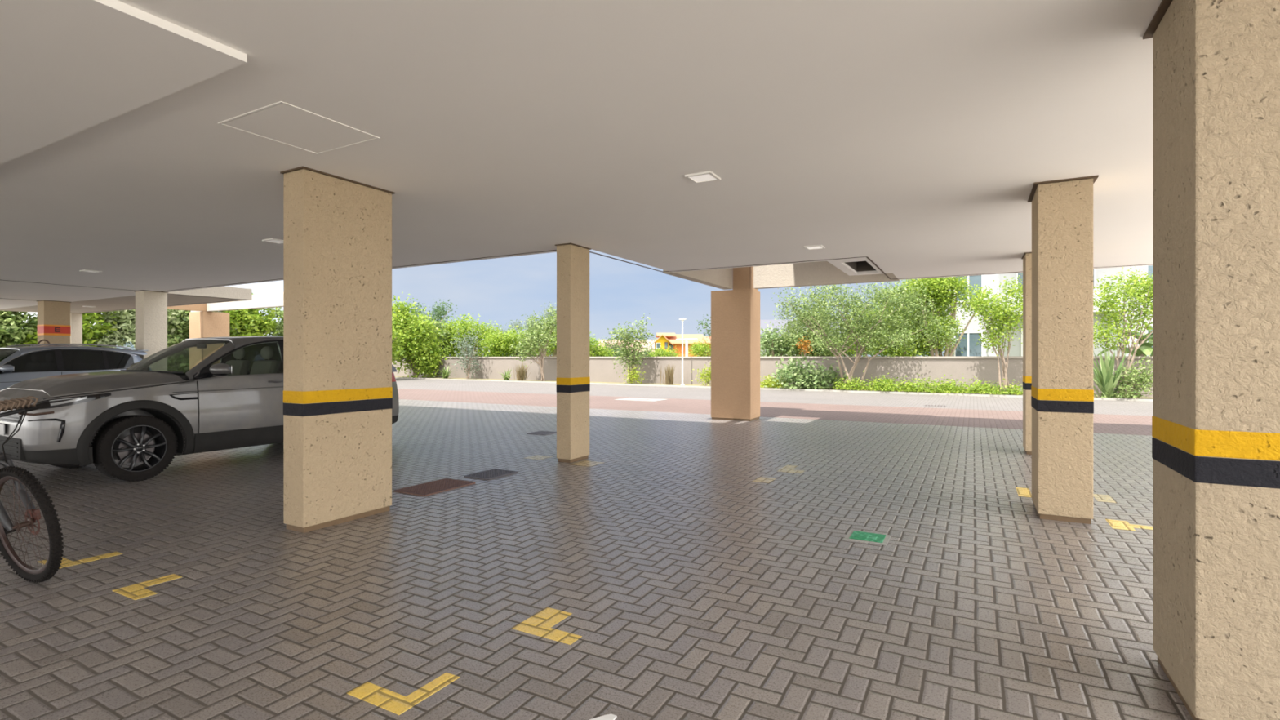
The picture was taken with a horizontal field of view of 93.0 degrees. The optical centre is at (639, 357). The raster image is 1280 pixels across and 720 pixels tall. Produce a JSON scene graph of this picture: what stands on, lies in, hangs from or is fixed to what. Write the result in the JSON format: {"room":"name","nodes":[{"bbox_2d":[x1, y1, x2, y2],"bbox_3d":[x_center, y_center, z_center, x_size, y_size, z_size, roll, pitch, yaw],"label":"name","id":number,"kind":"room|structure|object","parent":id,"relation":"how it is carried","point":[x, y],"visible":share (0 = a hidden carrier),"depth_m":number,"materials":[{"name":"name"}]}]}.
{"room":"covered parking garage","nodes":[
{"label":"covered parking garage","id":0,"kind":"room"},
{"bbox_2d":[0,0,247,164],"bbox_3d":[-15.241,-1.488,4.207,24.430,0.041,10.710,0,0,29],"label":"ceiling","id":1,"kind":"structure","parent":0,"point":[68,68],"depth_m":3.02,"materials":[{"name":"paint"}]},
{"bbox_2d":[167,303,206,311],"bbox_3d":[-14.634,-1.655,19.268,0.200,0.290,1.500,0,0,29],"label":"wall","id":2,"kind":"structure","parent":0,"point":[202,307],"depth_m":19.51,"materials":[{"name":"paint"}]},
{"bbox_2d":[191,292,283,311],"bbox_3d":[-12.231,-1.715,18.919,6.350,0.410,0.200,0,0,29],"label":"wall","id":3,"kind":"structure","parent":0,"point":[268,300],"depth_m":18.60,"materials":[{"name":"beige paint"}]},
{"bbox_2d":[0,0,1162,313],"bbox_3d":[-9.825,-1.655,7.560,30.700,0.290,21.800,0,0,29],"label":"ceiling","id":4,"kind":"structure","parent":0,"point":[850,128],"depth_m":4.25,"materials":[{"name":"paint"}]},
{"bbox_2d":[262,238,283,244],"bbox_3d":[-4.703,-1.502,7.851,0.230,0.016,0.230,0,0,29],"label":"recessed light","id":5,"kind":"object","parent":4,"relation":"in","point":[269,240],"visible":0.76,"depth_m":7.82,"materials":[{"name":"white plastic"}]},
{"bbox_2d":[217,101,380,154],"bbox_3d":[-2.253,-1.508,4.043,0.690,0.005,0.680,0,0,29],"label":"access panel","id":6,"kind":"object","parent":4,"relation":"attached to","point":[285,123],"visible":1,"depth_m":4.01,"materials":[{"name":"paint"}]},
{"bbox_2d":[164,249,556,291],"bbox_3d":[-5.972,-1.509,11.171,11.580,0.010,0.020,0,0,29],"label":"trim","id":7,"kind":"structure","parent":4,"relation":"attached to","point":[553,250],"depth_m":9.71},
{"bbox_2d":[589,251,662,271],"bbox_3d":[-0.240,-1.509,9.560,0.020,0.010,2.710,0,0,29],"label":"trim","id":8,"kind":"structure","parent":4,"relation":"attached to","point":[589,251],"depth_m":9.53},
{"bbox_2d":[684,170,720,183],"bbox_3d":[0.526,-1.502,5.073,0.230,0.016,0.230,0,0,29],"label":"recessed light","id":9,"kind":"object","parent":4,"relation":"in","point":[706,176],"visible":1,"depth_m":5.07,"materials":[{"name":"white plastic"}]},
{"bbox_2d":[689,173,716,182],"bbox_3d":[0.526,-1.504,5.073,0.186,0.009,0.186,0,0,29],"label":"diffuser","id":10,"kind":"object","parent":9,"relation":"attached to","point":[693,177],"depth_m":5.07,"materials":[{"name":"white"}]},
{"bbox_2d":[804,244,825,249],"bbox_3d":[2.386,-1.502,8.296,0.230,0.016,0.230,0,0,29],"label":"recessed light","id":11,"kind":"object","parent":4,"relation":"in","point":[815,246],"visible":1,"depth_m":8.28,"materials":[{"name":"white plastic"}]},
{"bbox_2d":[844,261,875,271],"bbox_3d":[3.749,-1.690,10.302,0.460,0.260,1.610,0,0,29],"label":"vent","id":12,"kind":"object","parent":4,"relation":"attached to","point":[859,266],"depth_m":10.98,"materials":[{"name":"metal"}]},
{"bbox_2d":[889,264,1147,279],"bbox_3d":[6.818,-1.509,10.665,4.510,0.010,0.020,0,0,29],"label":"trim","id":13,"kind":"structure","parent":4,"relation":"attached to","point":[1139,264],"depth_m":10.96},
{"bbox_2d":[0,377,1193,719],"bbox_3d":[-4.003,1.550,13.490,99.999,0.300,39.800,0,0,29],"label":"floor","id":14,"kind":"structure","parent":0,"point":[693,588],"depth_m":3.86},
{"bbox_2d":[0,311,37,347],"bbox_3d":[-24.875,-1.030,23.247,3.362,4.995,3.303,0,0,-30],"label":"shrub","id":15,"kind":"object","parent":14,"relation":"on","point":[11,322],"visible":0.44,"depth_m":23.32,"materials":[{"name":"green plant"}]},
{"bbox_2d":[0,395,63,582],"bbox_3d":[-4.324,0.827,3.969,1.770,1.153,0.679,0,0,42],"label":"bicycle","id":16,"kind":"object","parent":14,"relation":"on","point":[19,476],"visible":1,"depth_m":3.75,"materials":[{"name":"rubber"}]},
{"bbox_2d":[37,300,71,346],"bbox_3d":[-15.836,-0.055,16.414,0.472,2.910,0.572,0,0,29],"label":"pillar","id":17,"kind":"structure","parent":14,"relation":"on","point":[54,326],"depth_m":16.26,"materials":[{"name":"beige paint"}]},
{"bbox_2d":[12,311,128,346],"bbox_3d":[-23.808,-1.046,25.233,2.802,5.000,4.062,0,0,26],"label":"shrub","id":18,"kind":"object","parent":14,"relation":"on","point":[89,333],"visible":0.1,"depth_m":25.35,"materials":[{"name":"green plant"}]},
{"bbox_2d":[0,343,151,390],"bbox_3d":[-12.178,0.562,12.000,2.350,1.675,3.803,0,0,29],"label":"estate car","id":19,"kind":"object","parent":14,"relation":"on","point":[23,362],"visible":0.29,"depth_m":11.95,"materials":[{"name":"silver metal"}]},
{"bbox_2d":[0,364,13,371],"bbox_3d":[-11.517,0.198,11.033,0.260,0.133,0.152,0,0,29],"label":"mirror","id":20,"kind":"object","parent":19,"relation":"on","point":[5,367],"depth_m":10.98,"materials":[{"name":"silver metal"}]},
{"bbox_2d":[70,312,82,343],"bbox_3d":[-19.370,-0.055,20.783,0.472,2.910,0.332,0,0,29],"label":"pillar","id":21,"kind":"structure","parent":14,"relation":"on","point":[76,318],"depth_m":20.67,"materials":[{"name":"beige paint"}]},
{"bbox_2d":[37,551,123,568],"bbox_3d":[-3.905,1.399,4.242,0.310,0.002,0.360,0,0,29],"label":"painted mark","id":22,"kind":"object","parent":14,"relation":"on","point":[65,562],"visible":0.7,"depth_m":4.18,"materials":[{"name":"paint"}]},
{"bbox_2d":[82,309,186,362],"bbox_3d":[-22.797,-1.076,27.230,2.793,5.027,4.148,0,0,24],"label":"shrub","id":23,"kind":"object","parent":14,"relation":"on","point":[127,325],"visible":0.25,"depth_m":26.38,"materials":[{"name":"green plant"}]},
{"bbox_2d":[111,573,182,599],"bbox_3d":[-2.964,1.399,3.714,0.290,0.002,0.320,0,0,29],"label":"painted mark","id":24,"kind":"object","parent":14,"relation":"on","point":[137,591],"visible":1,"depth_m":3.67,"materials":[{"name":"paint"}]},
{"bbox_2d":[134,289,168,371],"bbox_3d":[-11.222,-0.055,13.950,0.432,2.910,0.492,0,0,29],"label":"pillar","id":25,"kind":"structure","parent":14,"relation":"on","point":[151,306],"depth_m":13.81,"materials":[{"name":"beige paint"}]},
{"bbox_2d":[0,336,399,481],"bbox_3d":[-5.798,0.542,8.558,2.350,1.715,4.638,0,0,29],"label":"car","id":26,"kind":"object","parent":14,"relation":"on","point":[132,415],"visible":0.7,"depth_m":7.09,"materials":[{"name":"silver metal"}]},
{"bbox_2d":[0,408,22,423],"bbox_3d":[-6.885,0.615,6.577,1.120,0.170,0.070,0,0,29],"label":"grille","id":27,"kind":"object","parent":26,"relation":"attached to","point":[12,419],"depth_m":6.40,"materials":[{"name":"metal"}]},
{"bbox_2d":[27,417,65,442],"bbox_3d":[-6.145,0.758,6.281,0.315,0.250,0.057,0,0,-18],"label":"vent","id":28,"kind":"object","parent":26,"relation":"attached to","point":[39,429],"depth_m":6.26,"materials":[{"name":"metal"}]},
{"bbox_2d":[169,392,198,399],"bbox_3d":[-5.439,0.467,7.244,0.029,0.085,0.294,0,0,29],"label":"vent","id":29,"kind":"object","parent":26,"relation":"attached to","point":[173,396],"depth_m":7.25,"materials":[{"name":"metal"}]},
{"bbox_2d":[192,365,213,379],"bbox_3d":[-5.421,0.185,7.507,0.112,0.200,0.215,0,0,29],"label":"mirror","id":30,"kind":"object","parent":26,"relation":"attached to","point":[199,372],"depth_m":7.50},
{"bbox_2d":[208,363,231,373],"bbox_3d":[-5.192,0.142,7.489,0.260,0.139,0.185,0,0,29],"label":"mirror","id":31,"kind":"object","parent":26,"relation":"on","point":[218,368],"depth_m":7.42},
{"bbox_2d":[167,309,231,373],"bbox_3d":[-21.622,-1.113,28.884,2.979,5.178,4.138,0,0,22],"label":"shrub","id":32,"kind":"object","parent":14,"relation":"on","point":[178,362],"visible":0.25,"depth_m":28.23,"materials":[{"name":"green plant"}]},
{"bbox_2d":[189,311,229,369],"bbox_3d":[-14.419,-0.049,20.347,0.880,2.898,0.800,0,0,29],"label":"pillar","id":33,"kind":"structure","parent":14,"relation":"on","point":[202,324],"depth_m":20.05,"materials":[{"name":"paint"}]},
{"bbox_2d":[222,293,279,336],"bbox_3d":[-20.671,-1.006,31.207,3.954,4.921,2.922,0,0,-35],"label":"shrub","id":34,"kind":"object","parent":14,"relation":"on","point":[244,322],"visible":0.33,"depth_m":31.09,"materials":[{"name":"green plant"}]},
{"bbox_2d":[266,306,283,336],"bbox_3d":[-19.089,-0.955,33.636,2.756,4.752,4.093,0,0,40],"label":"shrub","id":35,"kind":"object","parent":14,"relation":"on","point":[280,324],"visible":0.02,"depth_m":32.95,"materials":[{"name":"green plant"}]},
{"bbox_2d":[280,166,395,533],"bbox_3d":[-2.587,-0.055,5.253,0.302,2.910,0.872,0,0,29],"label":"pillar","id":36,"kind":"structure","parent":14,"relation":"on","point":[338,388],"depth_m":5.07,"materials":[{"name":"beige paint"}]},
{"bbox_2d":[391,314,408,362],"bbox_3d":[-17.163,-1.104,37.260,5.824,5.081,5.158,0,0,16],"label":"tree","id":37,"kind":"object","parent":14,"relation":"on","point":[395,353],"visible":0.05,"depth_m":37.68,"materials":[{"name":"green plant"}]},
{"bbox_2d":[346,672,459,715],"bbox_3d":[-1.006,1.399,2.594,0.320,0.002,0.320,0,0,29],"label":"painted mark","id":38,"kind":"object","parent":14,"relation":"on","point":[397,704],"visible":1,"depth_m":2.51,"materials":[{"name":"paint"}]},
{"bbox_2d":[393,478,475,496],"bbox_3d":[-2.202,1.394,6.547,0.470,0.012,0.730,0,0,29],"label":"drain grate","id":39,"kind":"object","parent":14,"relation":"on","point":[432,487],"visible":1,"depth_m":6.51,"materials":[{"name":"metal"}]},
{"bbox_2d":[463,468,518,479],"bbox_3d":[-1.772,1.394,7.247,0.390,0.012,0.530,0,0,29],"label":"drain grate","id":40,"kind":"object","parent":14,"relation":"on","point":[493,473],"visible":1,"depth_m":7.22,"materials":[{"name":"metal"}]},
{"bbox_2d":[524,454,553,459],"bbox_3d":[-1.415,1.399,8.499,0.300,0.002,0.300,0,0,29],"label":"painted mark","id":41,"kind":"object","parent":14,"relation":"on","point":[537,456],"visible":1,"depth_m":8.47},
{"bbox_2d":[527,431,556,435],"bbox_3d":[-1.786,1.394,11.190,0.430,0.012,0.430,0,0,29],"label":"drain grate","id":42,"kind":"object","parent":14,"relation":"on","point":[538,433],"visible":0.94,"depth_m":11.15,"materials":[{"name":"grey metal"}]},
{"bbox_2d":[511,607,582,644],"bbox_3d":[-0.429,1.399,3.178,0.370,0.002,0.300,0,0,29],"label":"painted mark","id":43,"kind":"object","parent":14,"relation":"on","point":[540,624],"visible":1,"depth_m":3.15,"materials":[{"name":"paint"}]},
{"bbox_2d":[555,243,591,462],"bbox_3d":[-0.908,-0.055,8.290,0.262,2.910,0.492,0,0,29],"label":"pillar","id":44,"kind":"structure","parent":14,"relation":"on","point":[573,379],"depth_m":8.12,"materials":[{"name":"beige paint"}]},
{"bbox_2d":[570,460,604,466],"bbox_3d":[-0.696,1.399,8.002,0.320,0.002,0.360,0,0,29],"label":"painted mark","id":45,"kind":"object","parent":14,"relation":"on","point":[585,463],"visible":1,"depth_m":8.02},
{"bbox_2d":[589,713,616,719],"bbox_3d":[-0.141,1.397,2.349,0.085,0.006,0.072,0,0,29],"label":"paper scrap","id":46,"kind":"object","parent":14,"relation":"on","point":[608,717],"visible":1,"depth_m":2.35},
{"bbox_2d":[613,397,668,401],"bbox_3d":[0.052,1.389,20.048,1.500,0.022,1.000,0,0,29],"label":"manhole cover","id":47,"kind":"object","parent":14,"relation":"on","point":[628,398],"visible":1,"depth_m":19.95,"materials":[{"name":"concrete"}]},
{"bbox_2d":[711,266,759,421],"bbox_3d":[2.176,-0.800,13.806,0.930,4.400,0.700,0,0,29],"label":"pillar","id":48,"kind":"structure","parent":14,"relation":"on","point":[735,313],"depth_m":13.49,"materials":[{"name":"paint"}]},
{"bbox_2d":[751,476,776,483],"bbox_3d":[1.415,1.399,6.923,0.200,0.002,0.300,0,0,29],"label":"painted mark","id":49,"kind":"object","parent":14,"relation":"on","point":[765,480],"visible":1,"depth_m":6.90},
{"bbox_2d":[776,465,804,473],"bbox_3d":[1.925,1.399,7.602,0.300,0.002,0.500,0,0,29],"label":"painted mark","id":50,"kind":"object","parent":14,"relation":"on","point":[788,468],"visible":1,"depth_m":7.50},
{"bbox_2d":[843,529,891,545],"bbox_3d":[1.767,1.395,4.716,0.310,0.010,0.290,0,0,29],"label":"lid","id":51,"kind":"object","parent":14,"relation":"on","point":[853,535],"visible":1,"depth_m":4.69,"materials":[{"name":"green plastic"}]},
{"bbox_2d":[1015,487,1031,497],"bbox_3d":[3.983,1.399,6.301,0.120,0.002,0.480,0,0,29],"label":"painted mark","id":52,"kind":"object","parent":14,"relation":"on","point":[1025,492],"visible":0.86,"depth_m":6.28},
{"bbox_2d":[1021,252,1031,454],"bbox_3d":[5.848,-0.055,8.910,0.392,2.910,0.582,0,0,29],"label":"pillar","id":53,"kind":"structure","parent":14,"relation":"on","point":[1027,256],"depth_m":8.74,"materials":[{"name":"beige paint"}]},
{"bbox_2d":[1027,175,1098,524],"bbox_3d":[3.774,-0.055,5.452,0.450,2.910,0.710,0,0,29],"label":"pillar","id":54,"kind":"structure","parent":14,"relation":"on","point":[1062,391],"depth_m":5.18,"materials":[{"name":"beige paint"}]},
{"bbox_2d":[1093,493,1116,502],"bbox_3d":[4.608,1.399,6.037,0.150,0.002,0.380,0,0,29],"label":"painted mark","id":55,"kind":"object","parent":14,"relation":"on","point":[1099,497],"visible":0.86,"depth_m":6.02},
{"bbox_2d":[1105,519,1152,530],"bbox_3d":[4.113,1.399,5.020,0.380,0.002,0.320,0,0,29],"label":"painted mark","id":56,"kind":"object","parent":14,"relation":"on","point":[1116,524],"visible":0.81,"depth_m":5.03,"materials":[{"name":"paint"}]},
{"bbox_2d":[1142,0,1279,719],"bbox_3d":[2.408,-0.055,2.454,0.460,2.910,0.680,0,0,29],"label":"pillar","id":57,"kind":"structure","parent":14,"relation":"on","point":[1215,418],"depth_m":2.25,"materials":[{"name":"beige paint"}]},
{"bbox_2d":[662,267,733,289],"bbox_3d":[1.234,-1.830,12.184,0.200,0.640,3.050,0,0,29],"label":"wall","id":58,"kind":"structure","parent":0,"point":[722,278],"depth_m":12.45,"materials":[{"name":"beige paint"}]},
{"bbox_2d":[662,256,866,272],"bbox_3d":[1.897,-1.509,9.921,3.420,0.010,0.020,0,0,29],"label":"trim","id":59,"kind":"structure","parent":58,"relation":"attached to","point":[863,256],"depth_m":9.82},
{"bbox_2d":[391,357,1152,397],"bbox_3d":[7.890,0.870,26.846,72.246,1.660,0.199,0,0,33],"label":"wall","id":60,"kind":"structure","parent":0,"point":[601,370],"depth_m":27.70,"materials":[{"name":"paint"}]},
{"bbox_2d":[441,355,1152,358],"bbox_3d":[4.537,0.000,29.051,100.345,0.080,0.319,0,0,33],"label":"wall cap","id":61,"kind":"object","parent":60,"relation":"on","point":[935,357],"depth_m":25.88,"materials":[{"name":"concrete"}]},
{"bbox_2d":[395,376,1152,399],"bbox_3d":[4.102,1.525,28.257,100.448,0.350,1.605,0,0,33],"label":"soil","id":62,"kind":"structure","parent":0,"point":[1141,397],"depth_m":29.75,"materials":[{"name":"soil"}]},
{"bbox_2d":[391,291,452,377],"bbox_3d":[-15.352,-1.504,40.436,5.357,5.821,4.039,0,0,-8],"label":"shrub","id":63,"kind":"object","parent":62,"relation":"on","point":[420,354],"visible":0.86,"depth_m":39.82,"materials":[{"name":"green plant"}]},
{"bbox_2d":[448,320,489,378],"bbox_3d":[-10.605,-0.456,37.756,2.395,3.625,2.352,0,0,0],"label":"shrub","id":64,"kind":"object","parent":62,"relation":"on","point":[468,362],"visible":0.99,"depth_m":37.80,"materials":[{"name":"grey plant"}]},
{"bbox_2d":[512,362,530,380],"bbox_3d":[-6.813,0.776,35.246,1.255,1.127,1.047,0,0,29],"label":"grass tuft","id":65,"kind":"object","parent":62,"relation":"on","point":[522,375],"visible":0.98,"depth_m":35.22,"materials":[{"name":"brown plant"}]},
{"bbox_2d":[509,302,556,381],"bbox_3d":[-5.644,-0.891,34.382,3.440,4.504,2.799,0,0,-20],"label":"tree","id":66,"kind":"object","parent":62,"relation":"on","point":[536,334],"visible":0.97,"depth_m":34.16,"materials":[{"name":"green plant"}]},
{"bbox_2d":[606,313,656,383],"bbox_3d":[-0.515,-0.443,30.970,2.515,3.607,2.220,0,0,29],"label":"tree","id":67,"kind":"object","parent":62,"relation":"on","point":[628,337],"visible":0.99,"depth_m":30.82,"materials":[{"name":"green plant"}]},
{"bbox_2d":[618,364,645,384],"bbox_3d":[-0.357,0.805,30.576,1.225,1.120,1.321,0,0,29],"label":"shrub","id":68,"kind":"object","parent":62,"relation":"on","point":[634,373],"visible":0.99,"depth_m":30.53,"materials":[{"name":"green plant"}]},
{"bbox_2d":[659,364,675,384],"bbox_3d":[1.404,0.814,29.817,0.822,1.053,0.705,0,0,29],"label":"grass tuft","id":69,"kind":"object","parent":62,"relation":"on","point":[668,373],"visible":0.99,"depth_m":29.70,"materials":[{"name":"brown plant"}]},
{"bbox_2d":[679,318,686,385],"bbox_3d":[2.075,-0.273,29.537,0.360,3.246,0.360,0,0,29],"label":"lamp post","id":70,"kind":"object","parent":62,"relation":"on","point":[682,319],"visible":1,"depth_m":29.51,"materials":[{"name":"white metal"}]},
{"bbox_2d":[691,362,711,386],"bbox_3d":[3.312,0.796,28.382,1.561,1.114,1.420,0,0,29],"label":"shrub","id":71,"kind":"object","parent":62,"relation":"on","point":[708,373],"visible":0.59,"depth_m":28.25,"materials":[{"name":"green plant"}]},
{"bbox_2d":[696,314,711,342],"bbox_3d":[3.479,-0.444,28.609,1.648,3.595,1.518,0,0,-3],"label":"slim tree","id":72,"kind":"object","parent":62,"relation":"on","point":[708,332],"visible":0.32,"depth_m":28.54,"materials":[{"name":"green plant"}]},
{"bbox_2d":[760,374,789,388],"bbox_3d":[5.870,1.015,26.585,1.768,0.707,1.729,0,0,29],"label":"ground cover","id":73,"kind":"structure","parent":62,"relation":"on","point":[768,383],"depth_m":26.49,"materials":[{"name":"green plant"}]},
{"bbox_2d":[764,351,847,389],"bbox_3d":[7.057,0.562,25.693,3.446,1.678,2.491,0,0,29],"label":"shrub","id":74,"kind":"object","parent":62,"relation":"on","point":[794,371],"visible":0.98,"depth_m":25.75,"materials":[{"name":"green plant"}]},
{"bbox_2d":[833,369,870,391],"bbox_3d":[8.667,0.933,24.761,1.600,0.849,1.560,0,0,-33],"label":"ground cover","id":75,"kind":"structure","parent":62,"relation":"on","point":[846,386],"depth_m":24.59,"materials":[{"name":"green plant"}]},
{"bbox_2d":[772,278,961,390],"bbox_3d":[9.279,-1.090,25.110,7.584,4.922,3.540,0,0,8],"label":"spreading tree","id":76,"kind":"object","parent":62,"relation":"on","point":[866,332],"visible":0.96,"depth_m":24.89,"materials":[{"name":"green plant"}]},
{"bbox_2d":[858,373,904,391],"bbox_3d":[9.696,0.984,24.129,1.600,0.746,1.817,0,0,-29],"label":"ground cover","id":77,"kind":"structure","parent":62,"relation":"on","point":[882,386],"depth_m":23.87,"materials":[{"name":"green plant"}]},
{"bbox_2d":[889,373,938,392],"bbox_3d":[10.591,0.991,23.524,1.552,0.726,1.714,0,0,-32],"label":"ground cover","id":78,"kind":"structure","parent":62,"relation":"on","point":[908,388],"depth_m":23.37,"materials":[{"name":"green plant"}]},
{"bbox_2d":[917,373,967,393],"bbox_3d":[11.436,0.998,23.040,1.731,0.712,1.734,0,0,29],"label":"ground cover","id":79,"kind":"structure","parent":62,"relation":"on","point":[946,388],"depth_m":22.71,"materials":[{"name":"green plant"}]},
{"bbox_2d":[947,376,997,394],"bbox_3d":[12.282,0.967,22.470,1.948,0.771,1.538,0,0,29],"label":"ground cover","id":80,"kind":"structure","parent":62,"relation":"on","point":[970,390],"depth_m":22.24,"materials":[{"name":"green plant"}]},
{"bbox_2d":[960,275,1022,395],"bbox_3d":[13.056,-0.858,22.114,2.587,4.437,1.817,0,0,9],"label":"young tree","id":81,"kind":"object","parent":62,"relation":"on","point":[996,315],"visible":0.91,"depth_m":21.95,"materials":[{"name":"green plant"}]},
{"bbox_2d":[973,377,1022,395],"bbox_3d":[12.987,1.049,21.920,1.916,0.595,1.599,0,0,29],"label":"ground cover","id":82,"kind":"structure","parent":62,"relation":"on","point":[1013,390],"depth_m":21.72,"materials":[{"name":"green plant"}]},
{"bbox_2d":[1093,346,1134,398],"bbox_3d":[15.487,0.472,20.290,1.816,1.736,1.522,0,0,-25],"label":"agave","id":83,"kind":"object","parent":62,"relation":"on","point":[1104,380],"visible":0.83,"depth_m":19.95,"materials":[{"name":"green plant"}]},
{"bbox_2d":[1093,266,1152,395],"bbox_3d":[16.809,-0.878,20.502,3.527,4.478,2.246,0,0,-16],"label":"bushy tree","id":84,"kind":"object","parent":62,"relation":"on","point":[1130,291],"visible":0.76,"depth_m":20.47,"materials":[{"name":"green plant"}]},
{"bbox_2d":[1093,328,1152,355],"bbox_3d":[17.730,0.144,21.514,3.124,2.416,3.256,0,0,29],"label":"banana plant","id":85,"kind":"object","parent":62,"relation":"on","point":[1144,348],"visible":0.36,"depth_m":21.45,"materials":[{"name":"green plant"}]},
{"bbox_2d":[1094,350,1152,398],"bbox_3d":[16.047,0.557,19.794,1.979,1.601,1.616,0,0,-5],"label":"leafy shrub","id":86,"kind":"object","parent":62,"relation":"on","point":[1131,393],"visible":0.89,"depth_m":19.68,"materials":[{"name":"green plant"}]},
{"bbox_2d":[753,261,900,288],"bbox_3d":[3.809,-2.255,12.625,2.930,1.490,0.200,0,0,29],"label":"wall","id":87,"kind":"structure","parent":0,"point":[820,273],"depth_m":12.70,"materials":[{"name":"beige paint"}]},
{"bbox_3d":[81.794,1.855,149.029,600.000,0.290,460.000,0,0,29],"label":"floor","id":88,"kind":"structure","parent":0,"visible":0},
{"bbox_2d":[403,298,457,327],"bbox_3d":[-17.684,-1.629,50.379,4.701,6.717,3.735,0,0,-27],"label":"tree","id":89,"kind":"object","parent":88,"relation":"on","point":[436,314],"visible":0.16,"depth_m":50.17,"materials":[{"name":"green plant"}]},
{"bbox_2d":[408,311,452,356],"bbox_3d":[-16.336,-1.026,44.817,5.491,4.985,5.184,0,0,7],"label":"tree","id":90,"kind":"object","parent":88,"relation":"on","point":[437,326],"visible":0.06,"depth_m":44.08,"materials":[{"name":"green plant"}]},
{"bbox_2d":[435,313,511,356],"bbox_3d":[-12.807,-0.814,45.530,6.569,5.109,4.837,0,0,-9],"label":"round tree","id":91,"kind":"object","parent":88,"relation":"on","point":[464,326],"visible":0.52,"depth_m":44.70,"materials":[{"name":"green plant"}]},
{"bbox_2d":[474,324,549,356],"bbox_3d":[-8.635,-0.310,42.730,6.040,4.078,3.865,0,0,-3],"label":"bushy tree","id":92,"kind":"object","parent":88,"relation":"on","point":[494,344],"visible":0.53,"depth_m":42.03,"materials":[{"name":"green plant"}]},
{"bbox_2d":[507,302,556,356],"bbox_3d":[-9.601,-1.899,58.194,6.597,7.235,3.672,0,0,-13],"label":"tree","id":93,"kind":"object","parent":88,"relation":"on","point":[546,313],"visible":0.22,"depth_m":58.17,"materials":[{"name":"green plant"}]},
{"bbox_2d":[531,321,556,356],"bbox_3d":[-5.286,-0.525,40.302,4.654,4.511,2.744,0,0,0],"label":"tree","id":94,"kind":"object","parent":88,"relation":"on","point":[553,348],"visible":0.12,"depth_m":40.14,"materials":[{"name":"green plant"}]},
{"bbox_2d":[589,331,619,356],"bbox_3d":[-3.168,-0.191,38.815,3.656,3.843,2.525,0,0,14],"label":"round tree","id":95,"kind":"object","parent":88,"relation":"on","point":[596,345],"visible":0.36,"depth_m":38.70,"materials":[{"name":"green plant"}]},
{"bbox_2d":[598,339,656,356],"bbox_3d":[-1.699,-0.420,88.000,8.400,4.240,7.000,0,0,0],"label":"house","id":96,"kind":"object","parent":88,"relation":"on","point":[647,340],"visible":0.06,"depth_m":86.95,"materials":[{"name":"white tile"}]},
{"bbox_2d":[600,336,669,356],"bbox_3d":[-0.508,0.027,48.715,6.162,3.396,3.364,0,0,8],"label":"bush","id":97,"kind":"object","parent":88,"relation":"on","point":[607,342],"visible":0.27,"depth_m":48.45,"materials":[{"name":"green plant"}]},
{"bbox_2d":[647,345,684,356],"bbox_3d":[1.748,0.339,46.325,3.039,2.765,2.523,0,0,29],"label":"bush","id":98,"kind":"object","parent":88,"relation":"on","point":[670,353],"visible":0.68,"depth_m":46.09,"materials":[{"name":"green plant"}]},
{"bbox_2d":[651,333,711,356],"bbox_3d":[6.776,-0.682,75.500,10.758,4.764,9.600,0,0,0],"label":"house","id":99,"kind":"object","parent":88,"relation":"on","point":[667,340],"visible":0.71,"depth_m":72.81,"materials":[{"name":"orange paint"}]},
{"bbox_2d":[675,338,697,356],"bbox_3d":[3.074,0.235,40.000,1.500,2.930,0.180,0,0,29],"label":"lamp post","id":100,"kind":"object","parent":88,"relation":"on","point":[686,340],"visible":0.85,"depth_m":39.94,"materials":[{"name":"white metal"}]},
{"bbox_2d":[688,339,711,356],"bbox_3d":[5.346,0.085,44.828,4.242,3.290,2.702,0,0,0],"label":"bush","id":101,"kind":"object","parent":88,"relation":"on","point":[696,348],"visible":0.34,"depth_m":44.52,"materials":[{"name":"green plant"}]},
{"bbox_2d":[395,377,1152,401],"bbox_3d":[3.681,1.515,27.490,100.331,0.370,0.140,0,0,33],"label":"kerb","id":102,"kind":"object","parent":88,"relation":"on","point":[689,386],"depth_m":24.70,"materials":[{"name":"concrete"}]},
{"bbox_2d":[760,320,799,356],"bbox_3d":[7.102,-0.084,31.390,3.250,3.613,2.296,0,0,-3],"label":"bush","id":103,"kind":"object","parent":88,"relation":"on","point":[766,343],"visible":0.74,"depth_m":30.91,"materials":[{"name":"green plant"}]},
{"bbox_2d":[792,329,813,356],"bbox_3d":[8.035,0.192,29.378,1.029,3.020,0.950,0,0,-15],"label":"shrub","id":104,"kind":"object","parent":88,"relation":"on","point":[805,348],"visible":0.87,"depth_m":29.32,"materials":[{"name":"orange plant"}]},
{"bbox_2d":[760,320,857,356],"bbox_3d":[12.301,-0.620,47.500,8.400,4.640,8.200,0,0,0],"label":"house","id":105,"kind":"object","parent":88,"relation":"on","point":[762,325],"visible":0.02,"depth_m":45.89,"materials":[{"name":"paint"}]},
{"bbox_2d":[773,290,866,356],"bbox_3d":[9.162,-0.829,30.502,4.814,5.143,3.381,0,0,-18],"label":"tree","id":106,"kind":"object","parent":88,"relation":"on","point":[829,353],"visible":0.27,"depth_m":30.15,"materials":[{"name":"green plant"}]},
{"bbox_2d":[839,284,965,356],"bbox_3d":[12.053,-0.971,28.453,5.651,5.395,3.772,0,0,-15],"label":"tree","id":107,"kind":"object","parent":88,"relation":"on","point":[921,348],"visible":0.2,"depth_m":27.92,"materials":[{"name":"green plant"}]},
{"bbox_2d":[894,275,995,356],"bbox_3d":[13.631,-1.294,27.236,4.371,6.049,2.819,0,0,-16],"label":"tree","id":108,"kind":"object","parent":88,"relation":"on","point":[938,286],"visible":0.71,"depth_m":26.90,"materials":[{"name":"green plant"}]},
{"bbox_2d":[945,265,1152,355],"bbox_3d":[26.186,-2.800,26.760,22.000,9.000,10.100,0,0,33],"label":"apartment block","id":109,"kind":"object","parent":88,"relation":"on","point":[970,347],"visible":0.04,"depth_m":28.04,"materials":[{"name":"white paint"}]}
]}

